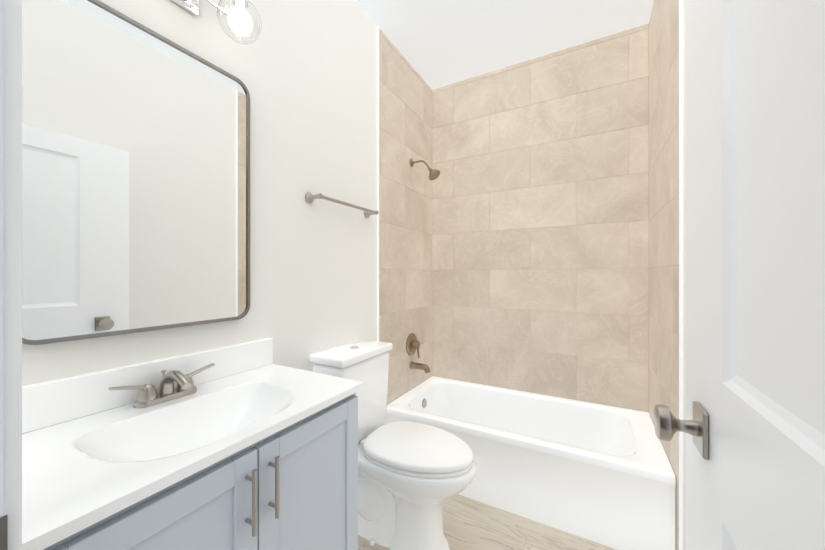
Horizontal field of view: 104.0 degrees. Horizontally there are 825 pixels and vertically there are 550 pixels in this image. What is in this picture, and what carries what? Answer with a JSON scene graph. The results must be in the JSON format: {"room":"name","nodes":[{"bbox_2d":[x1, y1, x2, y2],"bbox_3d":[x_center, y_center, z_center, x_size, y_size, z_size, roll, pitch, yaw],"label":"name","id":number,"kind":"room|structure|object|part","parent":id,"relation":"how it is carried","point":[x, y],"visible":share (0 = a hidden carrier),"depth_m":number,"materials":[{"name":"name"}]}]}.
{"room":"bathroom","nodes":[
{"label":"bathroom","id":0,"kind":"room"},
{"bbox_2d":[22,0,376,385],"bbox_3d":[-0.469,-0.164,1.748,0.100,2.874,2.647,0,0,29],"label":"wall","id":1,"kind":"structure","parent":0,"point":[304,72],"depth_m":1.50,"materials":[{"name":"white paint"}]},
{"bbox_2d":[22,0,249,344],"bbox_3d":[-0.799,-0.289,1.011,0.030,0.919,0.608,0,0,29],"label":"mirror","id":2,"kind":"object","parent":1,"relation":"attached to","point":[135,176],"visible":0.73,"depth_m":0.93,"materials":[{"name":"silver metal"}]},
{"bbox_2d":[22,338,272,459],"bbox_3d":[-0.799,0.324,1.021,0.020,0.110,0.814,0,0,29],"label":"backsplash","id":3,"kind":"structure","parent":1,"relation":"attached to","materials":[{"name":"white stone"}]},
{"bbox_2d":[171,0,261,43],"bbox_3d":[-0.728,-0.914,0.972,0.193,0.171,0.540,0,0,29],"label":"sconce","id":4,"kind":"object","parent":1,"relation":"attached to","point":[240,22],"visible":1,"depth_m":1.09,"materials":[{"name":"glass"}]},
{"bbox_3d":[-0.704,-0.896,0.959,0.140,0.136,0.140,0,0,29],"label":"globe","id":5,"kind":"part","parent":4,"relation":"part of","materials":[{"name":"clear glass"}]},
{"bbox_3d":[-0.608,-0.896,1.135,0.140,0.136,0.140,0,0,29],"label":"globe","id":6,"kind":"part","parent":4,"relation":"part of","materials":[{"name":"clear glass"}]},
{"bbox_2d":[305,192,378,217],"bbox_3d":[-0.358,-0.377,1.759,0.081,0.052,0.517,0,0,29],"label":"towel rail","id":7,"kind":"object","parent":1,"relation":"attached to","point":[309,197],"visible":1,"depth_m":1.65,"materials":[{"name":"silver metal"}]},
{"bbox_3d":[-0.470,-0.377,1.556,0.081,0.052,0.052,0,0,29],"label":"post","id":8,"kind":"part","parent":7,"relation":"part of","materials":[{"name":"silver metal"}]},
{"bbox_3d":[-0.246,-0.377,1.963,0.081,0.052,0.052,0,0,29],"label":"post","id":9,"kind":"part","parent":7,"relation":"part of","materials":[{"name":"silver metal"}]},
{"bbox_2d":[377,26,378,340],"bbox_3d":[-0.222,-0.164,2.080,0.012,2.874,0.008,0,0,29],"label":"trim","id":10,"kind":"structure","parent":1,"relation":"attached to","point":[378,183],"depth_m":2.08,"materials":[{"name":"white paint"}]},
{"bbox_2d":[379,28,431,403],"bbox_3d":[-0.027,-0.165,2.433,0.009,2.870,0.795,0,0,29],"label":"tile","id":11,"kind":"structure","parent":1,"relation":"attached to","point":[405,133],"depth_m":2.35,"materials":[{"name":"beige tile"}]},
{"bbox_2d":[406,159,439,372],"bbox_3d":[0.095,-0.080,2.401,0.234,1.611,0.168,0,0,29],"label":"shower fixture","id":12,"kind":"object","parent":11,"relation":"attached to","point":[412,344],"visible":1,"depth_m":2.41,"materials":[{"name":"silver metal"}]},
{"bbox_3d":[0.042,0.575,2.430,0.024,0.097,0.029,0,0,29],"label":"lever","id":13,"kind":"part","parent":12,"relation":"part of","materials":[{"name":"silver metal"}]},
{"bbox_3d":[0.062,0.693,2.419,0.159,0.066,0.056,0,0,29],"label":"spout","id":14,"kind":"part","parent":12,"relation":"part of","materials":[{"name":"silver metal"}]},
{"bbox_3d":[0.064,-0.826,2.418,0.148,0.074,0.015,0,0,29],"label":"arm","id":15,"kind":"part","parent":12,"relation":"part of"},
{"bbox_2d":[381,226,431,404],"bbox_3d":[-0.028,-0.164,2.439,0.004,2.874,0.807,0,0,29],"label":"tile grout","id":16,"kind":"structure","parent":1,"relation":"attached to","point":[404,310],"depth_m":2.41,"materials":[{"name":"beige"}]},
{"bbox_2d":[354,0,653,89],"bbox_3d":[0.249,-1.651,1.351,1.742,0.100,2.647,0,0,29],"label":"ceiling","id":17,"kind":"structure","parent":0,"point":[439,43],"depth_m":2.08,"materials":[{"name":"white paint"}]},
{"bbox_2d":[434,376,649,414],"bbox_3d":[0.865,-0.164,2.466,1.542,2.874,0.100,0,0,29],"label":"wall","id":18,"kind":"structure","parent":0,"point":[543,394],"depth_m":2.36,"materials":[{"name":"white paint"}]},
{"bbox_2d":[432,28,648,411],"bbox_3d":[0.839,-0.364,2.420,1.540,2.474,0.004,0,0,29],"label":"tile grout","id":19,"kind":"structure","parent":18,"relation":"attached to","point":[555,311],"depth_m":2.31,"materials":[{"name":"beige"}]},
{"bbox_2d":[432,23,648,411],"bbox_3d":[0.837,-0.365,2.417,1.518,2.470,0.009,0,0,29],"label":"tile","id":20,"kind":"structure","parent":18,"relation":"attached to","point":[579,113],"depth_m":2.33,"materials":[{"name":"beige tile"}]},
{"bbox_2d":[683,0,685,549],"bbox_3d":[0.968,-0.164,0.955,0.100,2.874,2.647,0,0,29],"label":"wall","id":21,"kind":"structure","parent":0,"point":[684,271],"depth_m":1.31,"materials":[{"name":"white paint"}]},
{"bbox_2d":[650,265,676,549],"bbox_3d":[1.318,-0.164,1.697,0.004,2.874,0.807,0,0,29],"label":"tile grout","id":22,"kind":"structure","parent":21,"relation":"attached to","point":[675,493],"depth_m":1.44,"materials":[{"name":"beige"}]},
{"bbox_2d":[649,0,678,549],"bbox_3d":[1.312,-0.165,1.694,0.009,2.870,0.795,0,0,29],"label":"tile","id":23,"kind":"structure","parent":21,"relation":"attached to","point":[664,199],"depth_m":1.61,"materials":[{"name":"beige tile"}]},
{"bbox_2d":[679,0,682,549],"bbox_3d":[1.118,-0.164,1.342,0.012,2.874,0.008,0,0,29],"label":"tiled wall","id":24,"kind":"structure","parent":21,"relation":"attached to","point":[680,271],"depth_m":1.34,"materials":[{"name":"white paint"}]},
{"bbox_2d":[686,0,824,549],"bbox_3d":[0.424,0.243,0.349,0.035,2.040,0.810,0,0,29],"label":"door","id":25,"kind":"structure","parent":21,"relation":"in","point":[755,229],"depth_m":0.43,"materials":[{"name":"white paint"}]},
{"bbox_2d":[654,401,708,459],"bbox_3d":[0.510,0.288,0.617,0.072,0.082,0.068,0,0,29],"label":"door knob","id":26,"kind":"object","parent":25,"relation":"attached to","point":[701,418],"depth_m":0.60,"materials":[{"name":"silver metal"}]},
{"bbox_3d":[0.507,0.288,0.619,0.063,0.066,0.066,0,0,29],"label":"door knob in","id":27,"kind":"part","parent":26,"relation":"part of","materials":[{"name":"silver metal"}]},
{"bbox_3d":[-0.778,-0.164,0.471,0.593,2.874,0.113,0,0,29],"label":"wall","id":28,"kind":"structure","parent":0,"visible":0},
{"bbox_2d":[0,515,7,549],"bbox_3d":[-0.478,0.313,0.356,0.002,0.070,0.038,0,0,29],"label":"strike plate","id":29,"kind":"object","parent":28,"relation":"attached to","point":[3,532],"visible":1,"depth_m":0.37,"materials":[{"name":"silver metal"}]},
{"bbox_2d":[0,0,21,549],"bbox_3d":[-0.529,0.212,0.342,0.072,2.121,0.138,0,0,29],"label":"door frame","id":30,"kind":"structure","parent":28,"relation":"attached to","point":[12,259],"depth_m":0.38,"materials":[{"name":"white paint"}]},
{"bbox_3d":[-0.132,1.339,0.659,1.742,0.108,4.227,0,0,29],"label":"floor","id":31,"kind":"structure","parent":0,"visible":0},
{"bbox_2d":[358,494,616,549],"bbox_3d":[0.043,1.279,0.976,1.540,0.012,3.298,0,0,29],"label":"floor","id":32,"kind":"structure","parent":31,"relation":"on","point":[470,524],"depth_m":1.59,"materials":[{"name":"beige wood"}]},
{"bbox_2d":[22,338,363,549],"bbox_3d":[-0.576,0.771,0.898,0.529,1.004,0.814,0,0,29],"label":"bathroom vanity","id":33,"kind":"object","parent":32,"relation":"on","point":[247,446],"visible":1,"depth_m":0.83,"materials":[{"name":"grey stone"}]},
{"bbox_3d":[-0.476,0.792,0.620,0.019,0.738,0.383,0,0,29],"label":"door","id":34,"kind":"part","parent":33,"relation":"part of","materials":[{"name":"grey wood"}]},
{"bbox_2d":[108,363,214,408],"bbox_3d":[-0.716,0.333,0.969,0.147,0.092,0.274,0,0,29],"label":"faucet","id":35,"kind":"object","parent":33,"relation":"on","point":[169,385],"depth_m":0.99,"materials":[{"name":"silver metal"}]},
{"bbox_3d":[-0.375,0.525,0.749,0.033,0.149,0.011,0,0,29],"label":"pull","id":36,"kind":"part","parent":33,"relation":"part of","materials":[{"name":"silver metal"}]},
{"bbox_3d":[-0.345,0.525,0.804,0.033,0.149,0.011,0,0,29],"label":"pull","id":37,"kind":"part","parent":33,"relation":"part of","materials":[{"name":"silver metal"}]},
{"bbox_3d":[-0.289,0.792,0.959,0.019,0.738,0.383,0,0,29],"label":"door","id":38,"kind":"part","parent":33,"relation":"part of","materials":[{"name":"grey wood"}]},
{"bbox_2d":[310,340,475,549],"bbox_3d":[-0.067,0.825,1.562,0.760,0.896,0.430,0,0,29],"label":"toilet","id":39,"kind":"object","parent":32,"relation":"on","point":[413,476],"visible":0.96,"depth_m":1.49,"materials":[{"name":"white ceramic"}]},
{"bbox_3d":[-0.308,0.635,1.695,0.201,0.416,0.413,0,0,29],"label":"tank","id":40,"kind":"part","parent":39,"relation":"part of","materials":[{"name":"white ceramic"}]},
{"bbox_3d":[0.005,1.057,1.533,0.607,0.432,0.376,0,0,29],"label":"bowl","id":41,"kind":"part","parent":39,"relation":"part of","materials":[{"name":"white ceramic"}]},
{"bbox_3d":[0.032,0.831,1.518,0.510,0.019,0.366,0,0,29],"label":"seat","id":42,"kind":"part","parent":39,"relation":"part of","materials":[{"name":"white ceramic"}]},
{"bbox_3d":[0.032,0.802,1.518,0.520,0.030,0.376,0,0,29],"label":"lid","id":43,"kind":"part","parent":39,"relation":"part of","materials":[{"name":"white ceramic"}]},
{"bbox_2d":[385,376,675,549],"bbox_3d":[0.653,1.073,2.083,1.516,0.400,0.749,0,0,29],"label":"bathtub","id":44,"kind":"object","parent":32,"relation":"on","point":[601,474],"visible":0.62,"depth_m":1.72,"materials":[{"name":"white ceramic"}]}
]}

